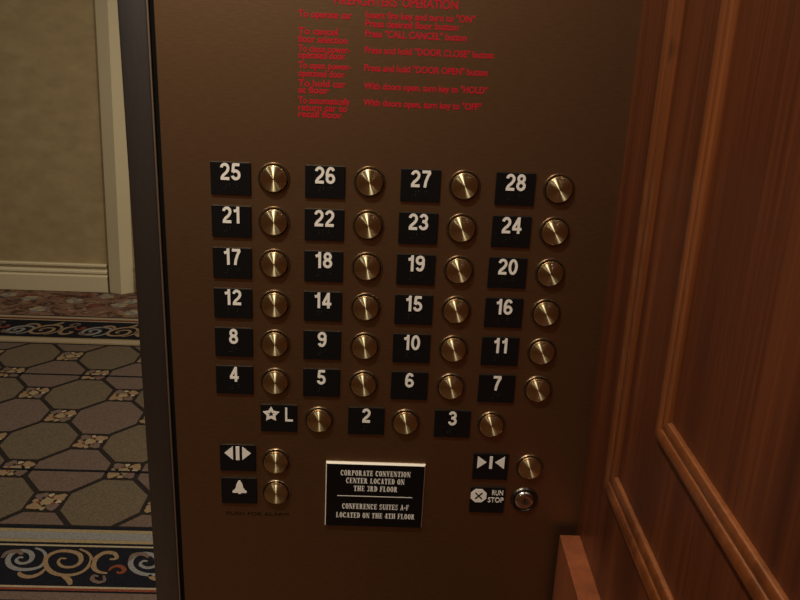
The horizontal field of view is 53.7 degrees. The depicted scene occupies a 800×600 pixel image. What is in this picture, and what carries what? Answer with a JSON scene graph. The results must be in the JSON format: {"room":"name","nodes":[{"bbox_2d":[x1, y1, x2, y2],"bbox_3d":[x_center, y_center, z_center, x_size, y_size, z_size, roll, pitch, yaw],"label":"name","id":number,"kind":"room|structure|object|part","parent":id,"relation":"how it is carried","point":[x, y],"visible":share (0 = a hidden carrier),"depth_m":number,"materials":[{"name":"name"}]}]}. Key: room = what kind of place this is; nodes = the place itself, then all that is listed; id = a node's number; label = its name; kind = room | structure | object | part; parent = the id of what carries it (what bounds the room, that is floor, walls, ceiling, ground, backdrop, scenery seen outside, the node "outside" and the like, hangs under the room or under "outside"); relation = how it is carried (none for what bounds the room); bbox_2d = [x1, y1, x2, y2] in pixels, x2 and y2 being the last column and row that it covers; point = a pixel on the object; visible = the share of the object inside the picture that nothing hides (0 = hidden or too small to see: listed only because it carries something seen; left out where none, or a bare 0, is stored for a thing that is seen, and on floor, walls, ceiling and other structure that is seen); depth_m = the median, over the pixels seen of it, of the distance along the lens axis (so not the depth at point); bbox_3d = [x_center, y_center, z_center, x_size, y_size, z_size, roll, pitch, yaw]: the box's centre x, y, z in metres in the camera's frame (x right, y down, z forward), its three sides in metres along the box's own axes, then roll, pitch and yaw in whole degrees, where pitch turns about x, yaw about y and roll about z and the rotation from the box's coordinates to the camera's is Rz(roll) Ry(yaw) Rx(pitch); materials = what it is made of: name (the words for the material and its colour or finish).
{"room":"elevator interior","nodes":[
{"label":"elevator interior","id":0,"kind":"room"},
{"bbox_2d":[0,0,135,291],"bbox_3d":[-1.216,-1.199,4.383,8.000,2.420,0.100,2,18,-2],"label":"wall","id":1,"kind":"structure","parent":0,"point":[53,209],"depth_m":4.41,"materials":[{"name":"beige paint"}]},
{"bbox_2d":[0,261,107,292],"bbox_3d":[-3.490,-0.185,4.605,3.540,0.168,0.022,2,18,-2],"label":"baseboard","id":2,"kind":"structure","parent":1,"relation":"attached to","point":[18,275],"depth_m":4.64,"materials":[{"name":"beige paint"}]},
{"bbox_2d":[95,0,133,294],"bbox_3d":[-1.572,-1.187,4.300,0.193,2.420,0.050,2,18,-2],"label":"trim","id":3,"kind":"structure","parent":1,"relation":"attached to","point":[114,144],"depth_m":4.41,"materials":[{"name":"beige paint"}]},
{"bbox_2d":[577,0,799,599],"bbox_3d":[0.224,0.305,0.126,0.041,2.360,1.627,3,18,0],"label":"wall","id":4,"kind":"structure","parent":0,"point":[737,411],"depth_m":0.56,"materials":[{"name":"red wood"}]},
{"bbox_2d":[552,535,600,599],"bbox_3d":[0.183,0.667,0.246,0.026,0.284,1.588,3,18,0],"label":"wall rail","id":5,"kind":"object","parent":4,"relation":"attached to","point":[574,580],"visible":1,"depth_m":0.91,"materials":[{"name":"brown wood"}]},
{"bbox_2d":[603,0,684,599],"bbox_3d":[0.224,-0.164,-0.021,0.012,1.228,1.402,3,18,0],"label":"trim","id":6,"kind":"structure","parent":4,"relation":"attached to","point":[653,580],"depth_m":0.72,"materials":[{"name":"brown wood"}]},
{"bbox_2d":[655,0,788,599],"bbox_3d":[0.225,-0.206,-0.102,0.011,1.098,1.274,3,18,0],"label":"trim","id":7,"kind":"structure","parent":4,"relation":"attached to","point":[754,573],"depth_m":0.58,"materials":[{"name":"brown wood"}]},
{"bbox_3d":[-1.230,0.573,3.029,8.200,0.068,3.785,2,18,-2],"label":"floor","id":8,"kind":"structure","parent":0,"visible":0},
{"bbox_2d":[0,289,156,599],"bbox_3d":[-1.229,0.521,3.049,8.000,0.003,3.515,2,18,-2],"label":"patterned carpet","id":9,"kind":"object","parent":8,"relation":"on","point":[76,522],"visible":0.28,"depth_m":2.94,"materials":[{"name":"multicoloured carpet"}]},
{"bbox_3d":[1.301,0.031,1.003,3.114,2.420,0.164,2,18,-2],"label":"wall","id":10,"kind":"structure","parent":0,"visible":0},
{"bbox_2d":[117,0,184,599],"bbox_3d":[-0.273,-0.018,0.943,0.036,2.420,0.161,2,18,-2],"label":"door frame","id":11,"kind":"structure","parent":10,"relation":"attached to","point":[136,20],"depth_m":0.86,"materials":[{"name":"metal"}]},
{"bbox_2d":[153,0,643,599],"bbox_3d":[-0.012,0.034,0.882,0.484,2.340,0.009,2,18,-2],"label":"control panel","id":12,"kind":"object","parent":10,"relation":"attached to","point":[559,80],"depth_m":0.86,"materials":[{"name":"brown metal"}]},
{"bbox_2d":[210,161,250,195],"bbox_3d":[-0.176,-0.127,0.824,0.042,0.034,0.003,2,18,-2],"label":"number plate","id":13,"kind":"object","parent":12,"relation":"attached to","point":[227,178],"visible":1,"depth_m":0.82,"materials":[{"name":"black plastic"}]},
{"bbox_2d":[211,205,251,237],"bbox_3d":[-0.179,-0.083,0.838,0.042,0.034,0.003,2,18,-2],"label":"number plate","id":14,"kind":"object","parent":12,"relation":"attached to","point":[227,220],"visible":1,"depth_m":0.84,"materials":[{"name":"black plastic"}]},
{"bbox_2d":[212,247,251,278],"bbox_3d":[-0.181,-0.040,0.853,0.042,0.034,0.003,2,18,-2],"label":"number plate","id":15,"kind":"object","parent":12,"relation":"attached to","point":[228,262],"visible":1,"depth_m":0.85,"materials":[{"name":"black plastic"}]},
{"bbox_2d":[213,287,252,318],"bbox_3d":[-0.183,0.004,0.867,0.042,0.034,0.003,2,18,-2],"label":"number plate","id":16,"kind":"object","parent":12,"relation":"attached to","point":[228,302],"visible":1,"depth_m":0.87,"materials":[{"name":"black plastic"}]},
{"bbox_2d":[215,327,252,356],"bbox_3d":[-0.185,0.047,0.881,0.042,0.034,0.003,2,18,-2],"label":"number plate","id":17,"kind":"object","parent":12,"relation":"attached to","point":[229,341],"visible":1,"depth_m":0.88,"materials":[{"name":"black plastic"}]},
{"bbox_2d":[216,365,252,393],"bbox_3d":[-0.187,0.090,0.896,0.042,0.034,0.003,2,18,-2],"label":"number plate","id":18,"kind":"object","parent":12,"relation":"attached to","point":[230,379],"visible":1,"depth_m":0.90,"materials":[{"name":"black plastic"}]},
{"bbox_2d":[220,444,255,470],"bbox_3d":[-0.190,0.185,0.927,0.042,0.034,0.003,2,18,-2],"label":"plate","id":19,"kind":"object","parent":12,"relation":"attached to","point":[233,457],"visible":1,"depth_m":0.93,"materials":[{"name":"black plastic"}]},
{"bbox_2d":[221,477,256,503],"bbox_3d":[-0.191,0.227,0.941,0.042,0.034,0.003,2,18,-2],"label":"plate","id":20,"kind":"object","parent":12,"relation":"attached to","point":[233,489],"visible":1,"depth_m":0.94,"materials":[{"name":"black plastic"}]},
{"bbox_2d":[227,511,287,515],"bbox_3d":[-0.172,0.258,0.953,0.074,0.005,0.001,2,18,-2],"label":"printed text","id":21,"kind":"object","parent":12,"relation":"attached to","point":[227,511],"visible":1,"depth_m":0.95,"materials":[{"name":"black paint"}]},
{"bbox_3d":[-0.132,-0.126,0.824,0.034,0.034,0.005,2,18,-2],"label":"elevator button","id":22,"kind":"part","parent":12,"relation":"part of","materials":[{"name":"gold metal"}]},
{"bbox_3d":[-0.134,-0.082,0.839,0.034,0.034,0.005,2,18,-2],"label":"elevator button","id":23,"kind":"part","parent":12,"relation":"part of","materials":[{"name":"gold metal"}]},
{"bbox_3d":[-0.138,0.005,0.868,0.034,0.034,0.005,2,18,-2],"label":"elevator button","id":24,"kind":"part","parent":12,"relation":"part of","materials":[{"name":"metal"}]},
{"bbox_3d":[-0.136,-0.038,0.853,0.034,0.034,0.005,2,18,-2],"label":"elevator button","id":25,"kind":"part","parent":12,"relation":"part of","materials":[{"name":"gold metal"}]},
{"bbox_3d":[-0.140,0.049,0.882,0.034,0.034,0.005,2,18,-2],"label":"elevator button","id":26,"kind":"part","parent":12,"relation":"part of","materials":[{"name":"gold metal"}]},
{"bbox_3d":[-0.141,0.093,0.897,0.034,0.034,0.005,2,18,-2],"label":"elevator button","id":27,"kind":"part","parent":12,"relation":"part of","materials":[{"name":"gold metal"}]},
{"bbox_3d":[-0.147,0.230,0.942,0.034,0.034,0.005,2,18,-2],"label":"elevator button","id":28,"kind":"part","parent":12,"relation":"part of","materials":[{"name":"gold metal"}]},
{"bbox_3d":[-0.146,0.190,0.929,0.034,0.034,0.005,2,18,-2],"label":"elevator button","id":29,"kind":"part","parent":12,"relation":"part of","materials":[{"name":"gold metal"}]},
{"bbox_2d":[261,404,296,431],"bbox_3d":[-0.140,0.136,0.912,0.042,0.034,0.003,2,18,-2],"label":"plate","id":30,"kind":"object","parent":12,"relation":"attached to","point":[274,417],"visible":1,"depth_m":0.91,"materials":[{"name":"black plastic"}]},
{"bbox_3d":[-0.093,0.139,0.913,0.034,0.034,0.005,2,18,-2],"label":"elevator button","id":31,"kind":"part","parent":12,"relation":"part of","materials":[{"name":"gold metal"}]},
{"bbox_2d":[303,368,339,396],"bbox_3d":[-0.089,0.094,0.899,0.042,0.034,0.003,2,18,-2],"label":"number plate","id":32,"kind":"object","parent":12,"relation":"attached to","point":[317,382],"visible":1,"depth_m":0.90,"materials":[{"name":"black plastic"}]},
{"bbox_2d":[303,330,340,359],"bbox_3d":[-0.087,0.051,0.885,0.042,0.034,0.003,2,18,-2],"label":"number plate","id":33,"kind":"object","parent":12,"relation":"attached to","point":[317,344],"visible":1,"depth_m":0.88,"materials":[{"name":"black plastic"}]},
{"bbox_2d":[304,291,341,321],"bbox_3d":[-0.085,0.007,0.870,0.042,0.034,0.003,2,18,-2],"label":"number plate","id":34,"kind":"object","parent":12,"relation":"attached to","point":[318,305],"visible":1,"depth_m":0.87,"materials":[{"name":"black plastic"}]},
{"bbox_2d":[304,250,342,281],"bbox_3d":[-0.083,-0.036,0.856,0.042,0.034,0.003,2,18,-2],"label":"number plate","id":35,"kind":"object","parent":12,"relation":"attached to","point":[321,266],"visible":1,"depth_m":0.85,"materials":[{"name":"black plastic"}]},
{"bbox_2d":[305,208,343,240],"bbox_3d":[-0.081,-0.080,0.842,0.042,0.034,0.003,2,18,-2],"label":"number plate","id":36,"kind":"object","parent":12,"relation":"attached to","point":[320,224],"visible":1,"depth_m":0.84,"materials":[{"name":"black plastic"}]},
{"bbox_2d":[305,165,344,198],"bbox_3d":[-0.078,-0.123,0.827,0.042,0.034,0.003,2,18,-2],"label":"number plate","id":37,"kind":"object","parent":12,"relation":"attached to","point":[321,181],"visible":1,"depth_m":0.83,"materials":[{"name":"black plastic"}]},
{"bbox_3d":[-0.042,0.097,0.900,0.034,0.034,0.005,2,18,-2],"label":"elevator button","id":38,"kind":"part","parent":12,"relation":"part of","materials":[{"name":"gold metal"}]},
{"bbox_3d":[-0.040,0.053,0.886,0.034,0.034,0.005,2,18,-2],"label":"elevator button","id":39,"kind":"part","parent":12,"relation":"part of","materials":[{"name":"gold metal"}]},
{"bbox_3d":[-0.038,0.009,0.871,0.034,0.034,0.005,2,18,-2],"label":"elevator button","id":40,"kind":"part","parent":12,"relation":"part of","materials":[{"name":"gold metal"}]},
{"bbox_2d":[348,407,384,434],"bbox_3d":[-0.039,0.140,0.916,0.042,0.034,0.003,2,18,-2],"label":"number plate","id":41,"kind":"object","parent":12,"relation":"attached to","point":[361,420],"visible":1,"depth_m":0.91,"materials":[{"name":"black plastic"}]},
{"bbox_3d":[-0.036,-0.035,0.857,0.034,0.034,0.005,2,18,-2],"label":"elevator button","id":42,"kind":"part","parent":12,"relation":"part of","materials":[{"name":"gold metal"}]},
{"bbox_3d":[-0.034,-0.079,0.842,0.034,0.034,0.005,2,18,-2],"label":"elevator button","id":43,"kind":"part","parent":12,"relation":"part of","materials":[{"name":"metal"}]},
{"bbox_3d":[-0.032,-0.123,0.828,0.034,0.034,0.005,2,18,-2],"label":"elevator button","id":44,"kind":"part","parent":12,"relation":"part of","materials":[{"name":"gold metal"}]},
{"bbox_2d":[325,461,425,527],"bbox_3d":[-0.030,0.233,0.947,0.119,0.088,0.003,2,18,-2],"label":"plaque","id":45,"kind":"object","parent":12,"relation":"attached to","point":[376,494],"visible":1,"depth_m":0.94,"materials":[{"name":"black plastic"}]},
{"bbox_2d":[298,0,493,118],"bbox_3d":[-0.004,-0.239,0.792,0.195,0.118,0.001,2,18,-2],"label":"printed instructions","id":46,"kind":"object","parent":12,"relation":"attached to","point":[369,1],"visible":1,"depth_m":0.79,"materials":[{"name":"red paint"}]},
{"bbox_3d":[0.006,0.142,0.916,0.034,0.034,0.005,2,18,-2],"label":"elevator button","id":47,"kind":"part","parent":12,"relation":"part of","materials":[{"name":"metal"}]},
{"bbox_2d":[390,371,427,399],"bbox_3d":[0.011,0.098,0.903,0.042,0.034,0.003,2,18,-2],"label":"number plate","id":48,"kind":"object","parent":12,"relation":"attached to","point":[405,385],"visible":1,"depth_m":0.90,"materials":[{"name":"black plastic"}]},
{"bbox_2d":[392,333,430,362],"bbox_3d":[0.013,0.054,0.888,0.042,0.034,0.003,2,18,-2],"label":"number plate","id":49,"kind":"object","parent":12,"relation":"attached to","point":[409,348],"visible":1,"depth_m":0.89,"materials":[{"name":"black plastic"}]},
{"bbox_2d":[394,294,432,324],"bbox_3d":[0.015,0.011,0.874,0.042,0.034,0.003,2,18,-2],"label":"number plate","id":50,"kind":"object","parent":12,"relation":"attached to","point":[409,309],"visible":1,"depth_m":0.87,"materials":[{"name":"black plastic"}]},
{"bbox_2d":[396,254,435,285],"bbox_3d":[0.017,-0.033,0.859,0.042,0.034,0.003,2,18,-2],"label":"number plate","id":51,"kind":"object","parent":12,"relation":"attached to","point":[412,269],"visible":1,"depth_m":0.86,"materials":[{"name":"black plastic"}]},
{"bbox_2d":[398,212,437,244],"bbox_3d":[0.019,-0.076,0.845,0.042,0.034,0.003,2,18,-2],"label":"number plate","id":52,"kind":"object","parent":12,"relation":"attached to","point":[414,227],"visible":1,"depth_m":0.84,"materials":[{"name":"black plastic"}]},
{"bbox_2d":[400,168,440,202],"bbox_3d":[0.021,-0.120,0.831,0.042,0.034,0.003,2,18,-2],"label":"number plate","id":53,"kind":"object","parent":12,"relation":"attached to","point":[417,185],"visible":1,"depth_m":0.83,"materials":[{"name":"black plastic"}]},
{"bbox_3d":[0.058,0.100,0.903,0.034,0.034,0.005,2,18,-2],"label":"elevator button","id":54,"kind":"part","parent":12,"relation":"part of","materials":[{"name":"gold metal"}]},
{"bbox_2d":[434,410,470,437],"bbox_3d":[0.061,0.144,0.919,0.042,0.034,0.003,2,18,-2],"label":"number plate","id":55,"kind":"object","parent":12,"relation":"attached to","point":[447,423],"visible":1,"depth_m":0.92,"materials":[{"name":"black plastic"}]},
{"bbox_3d":[0.060,0.056,0.889,0.034,0.034,0.005,2,18,-2],"label":"elevator button","id":56,"kind":"part","parent":12,"relation":"part of","materials":[{"name":"gold metal"}]},
{"bbox_3d":[0.062,0.012,0.874,0.034,0.034,0.005,2,18,-2],"label":"elevator button","id":57,"kind":"part","parent":12,"relation":"part of","materials":[{"name":"gold metal"}]},
{"bbox_3d":[0.064,-0.032,0.860,0.034,0.034,0.005,2,18,-2],"label":"elevator button","id":58,"kind":"part","parent":12,"relation":"part of","materials":[{"name":"gold metal"}]},
{"bbox_3d":[0.066,-0.076,0.845,0.034,0.034,0.005,2,18,-2],"label":"elevator button","id":59,"kind":"part","parent":12,"relation":"part of","materials":[{"name":"gold metal"}]},
{"bbox_3d":[0.068,-0.120,0.831,0.034,0.034,0.005,2,18,-2],"label":"elevator button","id":60,"kind":"part","parent":12,"relation":"part of","materials":[{"name":"gold metal"}]},
{"bbox_2d":[469,487,504,512],"bbox_3d":[0.105,0.241,0.952,0.042,0.034,0.003,2,18,-2],"label":"plate","id":61,"kind":"object","parent":12,"relation":"attached to","point":[482,499],"visible":1,"depth_m":0.95,"materials":[{"name":"black plastic"}]},
{"bbox_2d":[472,453,508,479],"bbox_3d":[0.107,0.198,0.938,0.042,0.034,0.003,2,18,-2],"label":"plate","id":62,"kind":"object","parent":12,"relation":"attached to","point":[493,466],"visible":1,"depth_m":0.94,"materials":[{"name":"black plastic"}]},
{"bbox_3d":[0.106,0.146,0.920,0.034,0.034,0.005,2,18,-2],"label":"elevator button","id":63,"kind":"part","parent":12,"relation":"part of","materials":[{"name":"gold metal"}]},
{"bbox_2d":[477,374,515,402],"bbox_3d":[0.110,0.102,0.906,0.042,0.034,0.003,2,18,-2],"label":"number plate","id":64,"kind":"object","parent":12,"relation":"attached to","point":[491,387],"visible":1,"depth_m":0.91,"materials":[{"name":"black plastic"}]},
{"bbox_2d":[480,336,519,365],"bbox_3d":[0.113,0.058,0.892,0.042,0.034,0.003,2,18,-2],"label":"number plate","id":65,"kind":"object","parent":12,"relation":"attached to","point":[497,351],"visible":1,"depth_m":0.89,"materials":[{"name":"black plastic"}]},
{"bbox_2d":[484,297,523,327],"bbox_3d":[0.115,0.014,0.877,0.042,0.034,0.003,2,18,-2],"label":"number plate","id":66,"kind":"object","parent":12,"relation":"attached to","point":[499,312],"visible":1,"depth_m":0.88,"materials":[{"name":"black plastic"}]},
{"bbox_2d":[487,257,527,288],"bbox_3d":[0.117,-0.029,0.863,0.042,0.034,0.003,2,18,-2],"label":"number plate","id":67,"kind":"object","parent":12,"relation":"attached to","point":[503,272],"visible":1,"depth_m":0.86,"materials":[{"name":"black plastic"}]},
{"bbox_2d":[491,215,531,247],"bbox_3d":[0.119,-0.073,0.848,0.042,0.034,0.003,2,18,-2],"label":"number plate","id":68,"kind":"object","parent":12,"relation":"attached to","point":[507,231],"visible":1,"depth_m":0.85,"materials":[{"name":"black plastic"}]},
{"bbox_2d":[494,172,535,205],"bbox_3d":[0.121,-0.117,0.834,0.042,0.034,0.003,2,18,-2],"label":"number plate","id":69,"kind":"object","parent":12,"relation":"attached to","point":[518,189],"visible":1,"depth_m":0.83,"materials":[{"name":"black plastic"}]},
{"bbox_2d":[510,487,537,511],"bbox_3d":[0.150,0.242,0.952,0.034,0.034,0.006,2,18,-2],"label":"switch","id":70,"kind":"object","parent":12,"relation":"attached to","point":[525,499],"visible":1,"depth_m":0.95,"materials":[{"name":"grey metal"}]},
{"bbox_3d":[0.154,0.199,0.939,0.034,0.034,0.005,2,18,-2],"label":"elevator button","id":71,"kind":"part","parent":12,"relation":"part of","materials":[{"name":"metal"}]},
{"bbox_3d":[0.158,0.103,0.907,0.034,0.034,0.005,2,18,-2],"label":"elevator button","id":72,"kind":"part","parent":12,"relation":"part of","materials":[{"name":"metal"}]},
{"bbox_3d":[0.160,0.059,0.892,0.034,0.034,0.005,2,18,-2],"label":"elevator button","id":73,"kind":"part","parent":12,"relation":"part of","materials":[{"name":"metal"}]},
{"bbox_3d":[0.162,0.015,0.878,0.034,0.034,0.005,2,18,-2],"label":"elevator button","id":74,"kind":"part","parent":12,"relation":"part of","materials":[{"name":"gold metal"}]},
{"bbox_3d":[0.164,-0.029,0.863,0.034,0.034,0.005,2,18,-2],"label":"elevator button","id":75,"kind":"part","parent":12,"relation":"part of","materials":[{"name":"gold metal"}]},
{"bbox_3d":[0.166,-0.072,0.849,0.034,0.034,0.005,2,18,-2],"label":"elevator button","id":76,"kind":"part","parent":12,"relation":"part of","materials":[{"name":"gold metal"}]},
{"bbox_3d":[0.168,-0.116,0.834,0.034,0.034,0.005,2,18,-2],"label":"elevator button","id":77,"kind":"part","parent":12,"relation":"part of","materials":[{"name":"gold metal"}]}
]}

